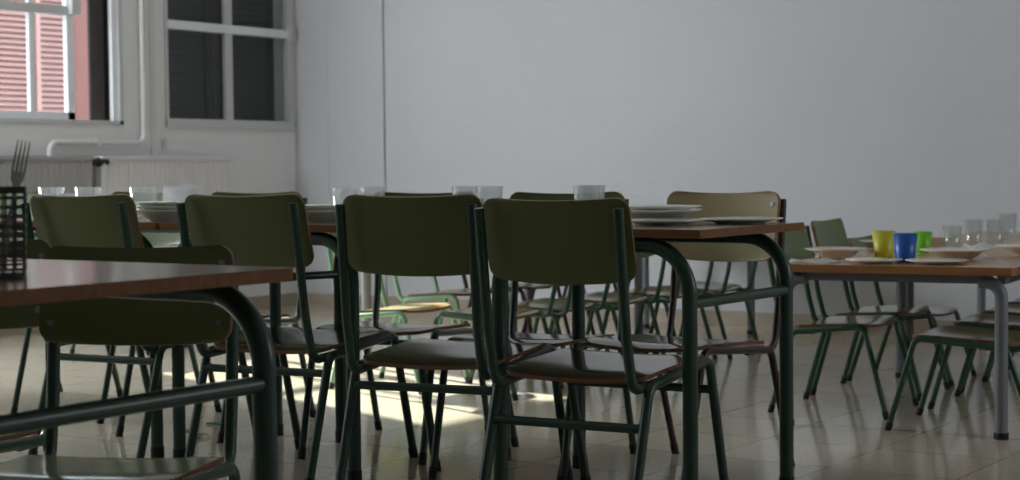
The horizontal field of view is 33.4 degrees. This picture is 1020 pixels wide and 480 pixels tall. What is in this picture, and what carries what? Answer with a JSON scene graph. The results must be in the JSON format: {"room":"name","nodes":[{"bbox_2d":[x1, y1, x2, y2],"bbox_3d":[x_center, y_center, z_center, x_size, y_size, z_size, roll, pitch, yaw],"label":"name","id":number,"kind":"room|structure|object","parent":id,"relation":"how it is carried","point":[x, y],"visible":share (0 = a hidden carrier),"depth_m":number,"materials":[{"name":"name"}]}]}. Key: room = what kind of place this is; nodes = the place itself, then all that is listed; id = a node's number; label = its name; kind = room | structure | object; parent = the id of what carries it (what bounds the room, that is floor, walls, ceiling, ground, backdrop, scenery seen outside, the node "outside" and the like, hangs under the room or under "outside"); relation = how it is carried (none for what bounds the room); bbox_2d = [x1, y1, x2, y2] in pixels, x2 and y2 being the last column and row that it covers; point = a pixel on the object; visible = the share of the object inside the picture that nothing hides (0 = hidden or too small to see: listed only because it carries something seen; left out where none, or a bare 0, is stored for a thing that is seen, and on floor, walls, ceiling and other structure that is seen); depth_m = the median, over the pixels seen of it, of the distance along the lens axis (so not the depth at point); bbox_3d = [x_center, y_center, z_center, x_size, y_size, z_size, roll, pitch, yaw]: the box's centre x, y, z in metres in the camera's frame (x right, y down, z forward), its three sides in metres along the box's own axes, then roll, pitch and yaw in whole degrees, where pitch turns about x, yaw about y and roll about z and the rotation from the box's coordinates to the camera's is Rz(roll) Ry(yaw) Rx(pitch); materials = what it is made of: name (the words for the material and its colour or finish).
{"room":"eatery","nodes":[
{"label":"eatery","id":0,"kind":"room"},
{"bbox_2d":[0,0,296,296],"bbox_3d":[-4.772,-0.908,6.988,0.220,3.150,11.340,1,3,35],"label":"wall","id":1,"kind":"structure","parent":0,"point":[265,161],"depth_m":10.57,"materials":[{"name":"paint"}]},
{"bbox_2d":[0,156,109,195],"bbox_3d":[-2.905,-0.148,9.422,0.113,0.636,1.730,1,3,35],"label":"radiator","id":2,"kind":"object","parent":1,"relation":"attached to","point":[51,174],"visible":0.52,"depth_m":9.77,"materials":[{"name":"white metal"}]},
{"bbox_2d":[0,156,94,158],"bbox_3d":[-2.933,-0.454,9.352,0.088,0.018,1.608,1,3,35],"label":"grille","id":3,"kind":"object","parent":2,"relation":"attached to","point":[1,157],"depth_m":9.72,"materials":[{"name":"white metal"}]},
{"bbox_2d":[0,0,123,124],"bbox_3d":[-2.765,-1.385,9.854,0.245,1.415,1.170,1,3,35],"label":"window","id":4,"kind":"structure","parent":1,"relation":"in","point":[105,16],"depth_m":10.22,"materials":[{"name":"paint"}]},
{"bbox_2d":[87,0,90,119],"bbox_3d":[-2.458,-1.402,10.614,0.055,1.360,0.440,1,3,35],"label":"window shutter","id":5,"kind":"object","parent":4,"relation":"attached to","point":[88,28],"visible":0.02,"depth_m":10.45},
{"bbox_2d":[47,0,146,155],"bbox_3d":[-2.459,-1.552,10.075,0.038,2.165,0.769,1,3,35],"label":"pipe","id":6,"kind":"object","parent":1,"relation":"attached to","point":[96,142],"visible":0.98,"depth_m":10.37,"materials":[{"name":"white metal"}]},
{"bbox_2d":[0,292,297,335],"bbox_3d":[-4.665,0.625,6.977,0.018,0.085,11.322,1,3,35],"label":"baseboard","id":7,"kind":"structure","parent":1,"relation":"attached to","point":[287,299],"depth_m":11.32,"materials":[{"name":"beige tile"}]},
{"bbox_2d":[147,0,156,155],"bbox_3d":[-2.215,-1.573,10.458,0.028,2.160,0.033,1,3,35],"label":"duct","id":8,"kind":"object","parent":1,"relation":"attached to","point":[150,3],"visible":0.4,"depth_m":10.47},
{"bbox_2d":[162,138,166,148],"bbox_3d":[-2.153,-0.603,10.588,0.012,0.070,0.030,1,3,35],"label":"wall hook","id":9,"kind":"object","parent":1,"relation":"attached to","point":[164,140],"visible":1,"depth_m":10.58,"materials":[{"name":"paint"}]},
{"bbox_2d":[95,156,236,247],"bbox_3d":[-2.127,-0.202,10.547,0.113,0.636,1.128,1,3,35],"label":"radiator","id":10,"kind":"object","parent":1,"relation":"attached to","point":[138,174],"visible":0.39,"depth_m":10.45,"materials":[{"name":"white metal"}]},
{"bbox_2d":[95,156,236,158],"bbox_3d":[-2.120,-0.511,10.527,0.088,0.018,1.128,1,3,35],"label":"grille","id":11,"kind":"object","parent":10,"relation":"attached to","point":[102,157],"depth_m":10.47,"materials":[{"name":"white metal"}]},
{"bbox_2d":[163,0,294,129],"bbox_3d":[-1.831,-1.438,11.064,0.095,1.427,1.175,1,3,35],"label":"window","id":12,"kind":"structure","parent":1,"relation":"in","point":[226,28],"depth_m":11.07,"materials":[{"name":"paint"}]},
{"bbox_2d":[167,0,210,118],"bbox_3d":[-2.140,-1.435,10.907,0.035,1.415,0.565,1,3,35],"label":"window shutter","id":13,"kind":"object","parent":12,"relation":"attached to","point":[189,64],"visible":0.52,"depth_m":10.99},
{"bbox_2d":[209,0,274,120],"bbox_3d":[-1.802,-1.458,11.396,0.035,1.415,0.595,1,3,35],"label":"window shutter","id":14,"kind":"object","parent":12,"relation":"attached to","point":[253,57],"visible":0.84,"depth_m":11.44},
{"bbox_2d":[293,0,297,291],"bbox_3d":[-1.463,-1.174,11.572,0.012,3.064,0.013,1,3,35],"label":"trim","id":15,"kind":"structure","parent":1,"relation":"attached to","point":[294,13],"depth_m":11.58,"materials":[{"name":"grey metal"}]},
{"bbox_2d":[0,305,1019,479],"bbox_3d":[-0.420,0.801,4.185,10.620,0.120,11.540,1,3,35],"label":"floor","id":16,"kind":"structure","parent":0,"point":[840,433],"depth_m":6.13,"materials":[{"name":"tile"}]},
{"bbox_2d":[0,239,51,462],"bbox_3d":[-1.231,0.394,3.551,0.432,0.772,0.567,0,2,11],"label":"chair","id":17,"kind":"object","parent":16,"relation":"on","point":[18,316],"visible":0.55,"depth_m":3.71,"materials":[{"name":"green metal"}]},
{"bbox_2d":[0,192,62,391],"bbox_3d":[-2.202,0.229,6.897,0.437,0.842,0.652,0,3,23],"label":"chair","id":18,"kind":"object","parent":16,"relation":"on","point":[29,195],"visible":0.12,"depth_m":7.11,"materials":[{"name":"green wood"}]},
{"bbox_2d":[10,191,198,423],"bbox_3d":[-1.546,0.237,6.551,0.437,0.842,0.652,1,3,26],"label":"chair","id":19,"kind":"object","parent":16,"relation":"on","point":[156,239],"visible":0.14,"depth_m":6.69,"materials":[{"name":"green metal"}]},
{"bbox_2d":[0,245,239,479],"bbox_3d":[-0.758,0.405,3.162,0.432,0.772,0.567,0,2,6],"label":"chair","id":20,"kind":"object","parent":16,"relation":"on","point":[97,321],"visible":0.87,"depth_m":3.36,"materials":[{"name":"green metal"}]},
{"bbox_2d":[70,344,187,355],"bbox_3d":[-1.970,0.222,8.735,0.489,0.699,0.415,0,2,17],"label":"chair","id":21,"kind":"object","parent":16,"relation":"on","point":[72,350],"visible":0.05,"depth_m":8.61,"materials":[{"name":"green metal"}]},
{"bbox_2d":[21,194,252,457],"bbox_3d":[-1.192,0.271,5.533,0.455,0.853,0.680,1,3,27],"label":"chair","id":22,"kind":"object","parent":16,"relation":"on","point":[106,221],"visible":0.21,"depth_m":5.26,"materials":[{"name":"green plastic"}]},
{"bbox_2d":[0,215,283,457],"bbox_3d":[-1.447,0.300,5.963,1.255,0.754,0.617,1,3,35],"label":"dining table","id":23,"kind":"object","parent":16,"relation":"on","point":[146,226],"visible":0.11,"depth_m":5.77,"materials":[{"name":"green metal"}]},
{"bbox_2d":[44,193,79,195],"bbox_3d":[-1.646,-0.129,6.240,0.130,0.085,0.100,-1,2,-17],"label":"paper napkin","id":24,"kind":"object","parent":23,"relation":"on","point":[65,194],"visible":0.04,"depth_m":6.24,"materials":[{"name":"white paper"}]},
{"bbox_2d":[136,209,177,220],"bbox_3d":[-1.119,-0.082,5.544,0.240,0.037,0.240,1,3,35],"label":"plate","id":25,"kind":"object","parent":23,"relation":"on","point":[151,215],"visible":0.62,"depth_m":5.47,"materials":[{"name":"white ceramic"}]},
{"bbox_2d":[136,205,176,209],"bbox_3d":[-1.119,-0.094,5.543,0.240,0.037,0.240,1,3,35],"label":"plate","id":26,"kind":"object","parent":25,"relation":"on","point":[137,206],"visible":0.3,"depth_m":5.44,"materials":[{"name":"white ceramic"}]},
{"bbox_2d":[135,201,179,205],"bbox_3d":[-1.119,-0.107,5.543,0.240,0.037,0.240,1,3,35],"label":"plate","id":27,"kind":"object","parent":26,"relation":"on","point":[141,203],"visible":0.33,"depth_m":5.45,"materials":[{"name":"white ceramic"}]},
{"bbox_2d":[162,184,200,201],"bbox_3d":[-1.067,-0.152,5.529,0.120,0.058,0.100,-1,2,-8],"label":"paper napkin","id":28,"kind":"object","parent":27,"relation":"on","point":[179,193],"visible":0.72,"depth_m":5.51,"materials":[{"name":"white paper"}]},
{"bbox_2d":[0,258,292,479],"bbox_3d":[-1.037,0.424,2.881,1.254,0.754,0.616,1,3,35],"label":"dining table","id":29,"kind":"object","parent":16,"relation":"on","point":[46,281],"visible":1,"depth_m":2.66,"materials":[{"name":"brown laminate"}]},
{"bbox_2d":[0,186,26,279],"bbox_3d":[-0.794,-0.012,2.566,0.127,0.137,0.127,-1,2,-15],"label":"basket","id":30,"kind":"object","parent":29,"relation":"on","point":[14,272],"visible":0.98,"depth_m":2.52,"materials":[{"name":"grey plastic"}]},
{"bbox_2d":[0,139,29,269],"bbox_3d":[-0.749,-0.053,2.563,0.054,0.197,0.011,-1,2,-14],"label":"fork","id":31,"kind":"object","parent":30,"relation":"in","point":[17,178],"visible":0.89,"depth_m":2.56,"materials":[{"name":"metal"}]},
{"bbox_2d":[186,429,208,434],"bbox_3d":[-1.085,0.662,5.855,0.099,0.018,0.060,0,2,12],"label":"dry leaf","id":32,"kind":"object","parent":16,"relation":"on","point":[187,430],"visible":0.55,"depth_m":5.86,"materials":[{"name":"brown plant"}]},
{"bbox_2d":[116,191,315,442],"bbox_3d":[-1.044,0.252,6.075,0.437,0.842,0.652,0,3,23],"label":"chair","id":33,"kind":"object","parent":16,"relation":"on","point":[286,320],"visible":0.2,"depth_m":6.14,"materials":[{"name":"green metal"}]},
{"bbox_2d":[176,193,418,479],"bbox_3d":[-0.642,0.280,5.183,0.455,0.853,0.680,1,3,25],"label":"chair","id":34,"kind":"object","parent":16,"relation":"on","point":[266,230],"visible":0.77,"depth_m":4.93,"materials":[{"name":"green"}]},
{"bbox_2d":[160,222,510,479],"bbox_3d":[-0.459,0.319,5.282,1.125,0.754,0.617,1,3,35],"label":"dining table","id":35,"kind":"object","parent":16,"relation":"on","point":[317,229],"visible":0.26,"depth_m":5.32,"materials":[{"name":"green metal"}]},
{"bbox_2d":[307,210,335,221],"bbox_3d":[-0.588,-0.075,5.256,0.236,0.037,0.236,1,3,35],"label":"plate","id":36,"kind":"object","parent":35,"relation":"on","point":[327,215],"visible":0.47,"depth_m":5.18,"materials":[{"name":"white ceramic"}]},
{"bbox_2d":[305,204,334,210],"bbox_3d":[-0.588,-0.090,5.256,0.236,0.037,0.236,1,3,35],"label":"plate","id":37,"kind":"object","parent":36,"relation":"on","point":[309,207],"visible":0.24,"depth_m":5.17,"materials":[{"name":"white ceramic"}]},
{"bbox_2d":[297,191,488,464],"bbox_3d":[-0.371,0.265,5.604,0.437,0.842,0.652,0,3,19],"label":"chair","id":38,"kind":"object","parent":16,"relation":"on","point":[438,330],"visible":0.4,"depth_m":5.52,"materials":[{"name":"green metal"}]},
{"bbox_2d":[324,232,468,392],"bbox_3d":[-0.478,0.271,7.182,0.488,0.699,0.415,1,3,28],"label":"chair","id":39,"kind":"object","parent":16,"relation":"on","point":[395,311],"visible":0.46,"depth_m":7.11,"materials":[{"name":"green wood"}]},
{"bbox_2d":[362,272,517,354],"bbox_3d":[-0.043,0.290,8.067,0.765,0.572,1.200,1,3,38],"label":"table","id":40,"kind":"object","parent":16,"relation":"on","point":[366,277],"visible":0.02,"depth_m":7.83,"materials":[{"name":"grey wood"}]},
{"bbox_2d":[393,276,491,338],"bbox_3d":[-0.294,0.232,8.099,0.488,0.699,0.415,1,3,28],"label":"chair","id":41,"kind":"object","parent":16,"relation":"on","point":[445,295],"visible":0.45,"depth_m":7.97,"materials":[{"name":"green metal"}]},
{"bbox_2d":[335,194,572,479],"bbox_3d":[-0.153,0.293,4.760,0.455,0.853,0.656,0,3,23],"label":"chair","id":42,"kind":"object","parent":16,"relation":"on","point":[420,236],"visible":0.85,"depth_m":4.54,"materials":[{"name":"green plastic"}]},
{"bbox_2d":[418,285,563,400],"bbox_3d":[-0.067,0.277,6.959,0.489,0.699,0.415,1,3,29],"label":"chair","id":43,"kind":"object","parent":16,"relation":"on","point":[465,314],"visible":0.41,"depth_m":6.96,"materials":[{"name":"green metal"}]},
{"bbox_2d":[462,275,571,347],"bbox_3d":[0.014,0.212,8.493,0.488,0.699,0.415,1,3,28],"label":"chair","id":44,"kind":"object","parent":16,"relation":"on","point":[523,285],"visible":0.16,"depth_m":8.41,"materials":[{"name":"green metal"}]},
{"bbox_2d":[428,191,636,479],"bbox_3d":[0.079,0.277,5.202,0.437,0.842,0.652,0,3,23],"label":"chair","id":45,"kind":"object","parent":16,"relation":"on","point":[557,340],"visible":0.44,"depth_m":5.13,"materials":[{"name":"green metal"}]},
{"bbox_2d":[517,284,609,351],"bbox_3d":[0.175,0.260,7.290,0.489,0.699,0.415,1,3,29],"label":"chair","id":46,"kind":"object","parent":16,"relation":"on","point":[562,307],"visible":0.36,"depth_m":7.31,"materials":[{"name":"green metal"}]},
{"bbox_2d":[521,283,617,334],"bbox_3d":[0.323,0.193,8.887,0.488,0.699,0.415,1,3,28],"label":"chair","id":47,"kind":"object","parent":16,"relation":"on","point":[532,294],"visible":0.04,"depth_m":8.80,"materials":[{"name":"green metal"}]},
{"bbox_2d":[474,197,728,479],"bbox_3d":[0.249,0.305,4.471,0.455,0.844,0.660,1,3,29],"label":"chair","id":48,"kind":"object","parent":16,"relation":"on","point":[588,241],"visible":0.98,"depth_m":4.26,"materials":[{"name":"green metal"}]},
{"bbox_2d":[549,252,665,353],"bbox_3d":[0.435,0.244,7.633,0.489,0.699,0.415,1,3,29],"label":"chair","id":49,"kind":"object","parent":16,"relation":"on","point":[595,298],"visible":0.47,"depth_m":7.68,"materials":[{"name":"green metal"}]},
{"bbox_2d":[524,257,754,352],"bbox_3d":[0.712,0.243,9.028,0.765,0.572,1.200,1,3,38],"label":"table","id":50,"kind":"object","parent":16,"relation":"on","point":[641,279],"visible":0.18,"depth_m":9.24,"materials":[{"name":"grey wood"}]},
{"bbox_2d":[492,221,803,479],"bbox_3d":[0.333,0.334,4.736,0.779,0.754,0.617,1,3,35],"label":"dining table","id":51,"kind":"object","parent":16,"relation":"on","point":[647,239],"visible":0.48,"depth_m":4.62,"materials":[{"name":"green metal"}]},
{"bbox_2d":[631,208,701,218],"bbox_3d":[0.426,-0.070,4.886,0.250,0.037,0.250,1,3,35],"label":"plate","id":52,"kind":"object","parent":51,"relation":"on","point":[635,214],"visible":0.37,"depth_m":4.80,"materials":[{"name":"white ceramic"}]},
{"bbox_2d":[629,205,701,209],"bbox_3d":[0.426,-0.080,4.886,0.250,0.037,0.250,1,3,35],"label":"plate","id":53,"kind":"object","parent":52,"relation":"on","point":[632,207],"visible":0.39,"depth_m":4.80,"materials":[{"name":"white ceramic"}]},
{"bbox_2d":[632,218,703,225],"bbox_3d":[0.414,-0.049,4.648,0.230,0.015,0.230,1,3,35],"label":"plate","id":54,"kind":"object","parent":51,"relation":"on","point":[641,221],"visible":0.93,"depth_m":4.59,"materials":[{"name":"white ceramic"}]},
{"bbox_2d":[698,217,782,223],"bbox_3d":[0.639,-0.054,4.720,0.236,0.015,0.236,1,3,35],"label":"plate","id":55,"kind":"object","parent":51,"relation":"on","point":[718,220],"visible":0.99,"depth_m":4.66,"materials":[{"name":"white ceramic"}]},
{"bbox_2d":[597,261,717,359],"bbox_3d":[0.696,0.227,7.975,0.489,0.699,0.415,1,3,29],"label":"chair","id":56,"kind":"object","parent":16,"relation":"on","point":[649,292],"visible":0.4,"depth_m":8.02,"materials":[{"name":"green metal"}]},
{"bbox_2d":[557,191,794,479],"bbox_3d":[0.496,0.280,5.030,0.437,0.842,0.652,1,3,37],"label":"chair","id":57,"kind":"object","parent":16,"relation":"on","point":[764,203],"visible":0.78,"depth_m":5.15,"materials":[{"name":"green metal"}]},
{"bbox_2d":[644,261,758,359],"bbox_3d":[0.957,0.210,8.317,0.489,0.699,0.415,1,3,29],"label":"chair","id":58,"kind":"object","parent":16,"relation":"on","point":[716,288],"visible":0.38,"depth_m":8.25,"materials":[{"name":"green metal"}]},
{"bbox_2d":[767,225,918,419],"bbox_3d":[1.239,0.288,6.369,0.489,0.699,0.415,1,3,29],"label":"chair","id":59,"kind":"object","parent":16,"relation":"on","point":[795,241],"visible":0.64,"depth_m":6.41,"materials":[{"name":"green metal"}]},
{"bbox_2d":[805,218,949,400],"bbox_3d":[1.477,0.266,6.836,0.489,0.699,0.415,1,3,29],"label":"chair","id":60,"kind":"object","parent":16,"relation":"on","point":[826,233],"visible":0.7,"depth_m":6.82,"materials":[{"name":"green metal"}]},
{"bbox_2d":[790,244,1019,439],"bbox_3d":[1.663,0.340,6.458,0.816,0.572,1.600,1,3,28],"label":"table","id":61,"kind":"object","parent":16,"relation":"on","point":[980,270],"visible":0.58,"depth_m":5.72,"materials":[{"name":"brown wood"}]},
{"bbox_2d":[789,258,842,263],"bbox_3d":[1.070,0.072,5.955,0.170,0.016,0.120,0,3,23],"label":"plate","id":62,"kind":"object","parent":61,"relation":"on","point":[824,260],"visible":0.98,"depth_m":5.93,"materials":[{"name":"white ceramic"}]},
{"bbox_2d":[804,247,867,258],"bbox_3d":[1.198,0.048,6.254,0.230,0.037,0.230,1,3,35],"label":"plate","id":63,"kind":"object","parent":61,"relation":"on","point":[827,252],"visible":0.98,"depth_m":6.19,"materials":[{"name":"beige ceramic"}]},
{"bbox_2d":[859,239,873,249],"bbox_3d":[1.518,0.020,6.859,0.220,0.037,0.220,1,3,35],"label":"plate","id":64,"kind":"object","parent":61,"relation":"on","point":[869,242],"visible":0.18,"depth_m":6.83,"materials":[{"name":"beige ceramic"}]},
{"bbox_2d":[845,257,902,263],"bbox_3d":[1.263,0.073,5.900,0.196,0.015,0.196,1,3,35],"label":"plate","id":65,"kind":"object","parent":61,"relation":"on","point":[864,260],"visible":1,"depth_m":5.86,"materials":[{"name":"beige ceramic"}]},
{"bbox_2d":[872,230,895,257],"bbox_3d":[1.365,0.017,6.205,0.087,0.100,0.087,1,3,35],"label":"plastic cup","id":66,"kind":"object","parent":61,"relation":"on","point":[883,243],"visible":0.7,"depth_m":6.17,"materials":[{"name":"yellow plastic"}]},
{"bbox_2d":[893,233,917,261],"bbox_3d":[1.385,0.027,5.954,0.087,0.100,0.087,1,3,35],"label":"plastic cup","id":67,"kind":"object","parent":61,"relation":"on","point":[905,244],"visible":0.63,"depth_m":5.92,"materials":[{"name":"blue plastic"}]},
{"bbox_2d":[913,231,931,252],"bbox_3d":[1.606,0.007,6.615,0.074,0.080,0.074,1,3,35],"label":"plastic cup","id":68,"kind":"object","parent":61,"relation":"on","point":[924,240],"visible":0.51,"depth_m":6.58,"materials":[{"name":"green plastic"}]},
{"bbox_2d":[905,258,967,264],"bbox_3d":[1.460,0.074,5.825,0.210,0.015,0.210,1,3,35],"label":"plate","id":69,"kind":"object","parent":61,"relation":"on","point":[926,261],"visible":1,"depth_m":5.80,"materials":[{"name":"beige ceramic"}]},
{"bbox_2d":[932,235,956,244],"bbox_3d":[1.798,0.001,7.237,0.200,0.037,0.200,1,3,35],"label":"plate","id":70,"kind":"object","parent":61,"relation":"on","point":[936,239],"visible":0.56,"depth_m":7.18,"materials":[{"name":"beige ceramic"}]},
{"bbox_2d":[919,247,990,259],"bbox_3d":[1.595,0.051,6.090,0.250,0.037,0.250,1,3,35],"label":"plate","id":71,"kind":"object","parent":61,"relation":"on","point":[942,252],"visible":0.85,"depth_m":6.03,"materials":[{"name":"beige ceramic"}]},
{"bbox_2d":[959,243,995,249],"bbox_3d":[1.668,0.022,6.062,0.100,0.022,0.090,-1,2,-11],"label":"paper napkin","id":72,"kind":"object","parent":71,"relation":"on","point":[980,245],"visible":1,"depth_m":6.05,"materials":[{"name":"white paper"}]},
{"bbox_2d":[964,219,982,242],"bbox_3d":[1.947,-0.032,7.144,0.080,0.108,0.080,1,3,35],"label":"drinking glass","id":73,"kind":"object","parent":61,"relation":"on","point":[982,219],"visible":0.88,"depth_m":7.14,"materials":[{"name":"white"}]},
{"bbox_2d":[985,219,1004,245],"bbox_3d":[2.036,-0.032,7.131,0.080,0.108,0.080,1,3,35],"label":"drinking glass","id":74,"kind":"object","parent":61,"relation":"on","point":[985,219],"visible":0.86,"depth_m":7.13,"materials":[{"name":"white"}]},
{"bbox_2d":[981,255,1015,258],"bbox_3d":[1.759,0.062,6.097,0.020,0.009,0.158,-2,3,-34],"label":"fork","id":75,"kind":"object","parent":61,"relation":"on","point":[981,255],"visible":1,"depth_m":6.12,"materials":[{"name":"metal"}]},
{"bbox_2d":[995,244,1019,255],"bbox_3d":[1.927,0.037,6.334,0.230,0.037,0.230,1,3,35],"label":"plate","id":76,"kind":"object","parent":61,"relation":"on","point":[1014,249],"visible":1,"depth_m":6.30,"materials":[{"name":"beige ceramic"}]},
{"bbox_2d":[847,235,976,386],"bbox_3d":[1.705,0.291,7.264,0.488,0.610,0.398,1,3,29],"label":"chair","id":77,"kind":"object","parent":16,"relation":"on","point":[853,242],"visible":0.38,"depth_m":7.20,"materials":[{"name":"green metal"}]},
{"bbox_2d":[885,325,1019,430],"bbox_3d":[1.626,0.313,5.886,0.555,0.682,0.415,1,3,29],"label":"chair","id":78,"kind":"object","parent":16,"relation":"on","point":[962,336],"visible":0.86,"depth_m":5.82,"materials":[{"name":"green metal"}]},
{"bbox_2d":[906,231,1019,373],"bbox_3d":[2.401,0.276,7.838,0.816,0.572,1.500,1,3,28],"label":"table","id":79,"kind":"object","parent":16,"relation":"on","point":[993,236],"visible":0.17,"depth_m":7.71,"materials":[{"name":"brown wood"}]},
{"bbox_2d":[999,214,1016,237],"bbox_3d":[2.257,-0.062,7.707,0.080,0.115,0.080,1,3,35],"label":"drinking glass","id":80,"kind":"object","parent":79,"relation":"on","point":[999,214],"visible":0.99,"depth_m":7.71,"materials":[{"name":"white"}]},
{"bbox_2d":[927,313,1019,409],"bbox_3d":[1.894,0.290,6.380,0.555,0.682,0.415,1,3,29],"label":"chair","id":81,"kind":"object","parent":16,"relation":"on","point":[982,320],"visible":0.81,"depth_m":6.33,"materials":[{"name":"green metal"}]},
{"bbox_2d":[961,304,1019,392],"bbox_3d":[2.123,0.269,6.817,0.555,0.682,0.415,1,3,29],"label":"chair","id":82,"kind":"object","parent":16,"relation":"on","point":[1013,309],"visible":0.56,"depth_m":6.85,"materials":[{"name":"green metal"}]},
{"bbox_2d":[988,298,1019,379],"bbox_3d":[2.347,0.249,7.246,0.555,0.682,0.415,1,3,29],"label":"chair","id":83,"kind":"object","parent":16,"relation":"on","point":[1017,301],"visible":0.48,"depth_m":7.20,"materials":[{"name":"green metal"}]},
{"bbox_2d":[295,0,1019,320],"bbox_3d":[2.784,-1.057,8.778,10.620,3.150,0.200,1,3,35],"label":"wall","id":84,"kind":"structure","parent":0,"point":[900,116],"depth_m":9.87,"materials":[{"name":"paint"}]},
{"bbox_2d":[313,0,330,293],"bbox_3d":[-1.274,-1.170,11.452,0.120,3.065,0.005,1,3,35],"label":"trim","id":85,"kind":"structure","parent":84,"relation":"attached to","point":[320,37],"depth_m":11.46,"materials":[{"name":"paint"}]},
{"bbox_2d":[381,0,385,292],"bbox_3d":[-0.836,-1.162,11.137,0.012,3.065,0.014,1,3,35],"label":"conduit","id":86,"kind":"object","parent":84,"relation":"attached to","point":[381,0],"visible":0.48,"depth_m":11.14,"materials":[{"name":"grey metal"}]},
{"bbox_2d":[307,292,954,333],"bbox_3d":[2.836,0.480,8.685,10.382,0.085,0.018,1,3,35],"label":"baseboard","id":87,"kind":"structure","parent":84,"relation":"attached to","point":[729,318],"depth_m":9.82,"materials":[{"name":"beige tile"}]},
{"label":"outside","id":88,"kind":"structure","parent":0,"visible":0},
{"bbox_3d":[-5.449,0.500,12.913,7.580,0.100,19.000,1,3,35],"label":"ground","id":89,"kind":"structure","parent":88,"visible":0},
{"bbox_2d":[0,0,88,119],"bbox_3d":[-5.579,-1.306,14.375,0.450,3.350,15.000,1,3,35],"label":"building","id":90,"kind":"structure","parent":89,"relation":"on","point":[48,29],"depth_m":15.80,"materials":[{"name":"pink paint"}]},
{"bbox_2d":[0,0,27,110],"bbox_3d":[-4.553,-1.578,15.502,0.050,2.020,0.480,1,3,35],"label":"shutter","id":91,"kind":"object","parent":90,"relation":"hanging from","point":[13,59],"depth_m":15.52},
{"bbox_2d":[33,0,64,111],"bbox_3d":[-4.272,-1.598,15.909,0.050,2.020,0.430,1,3,35],"label":"shutter","id":92,"kind":"object","parent":90,"relation":"hanging from","point":[48,29],"depth_m":15.86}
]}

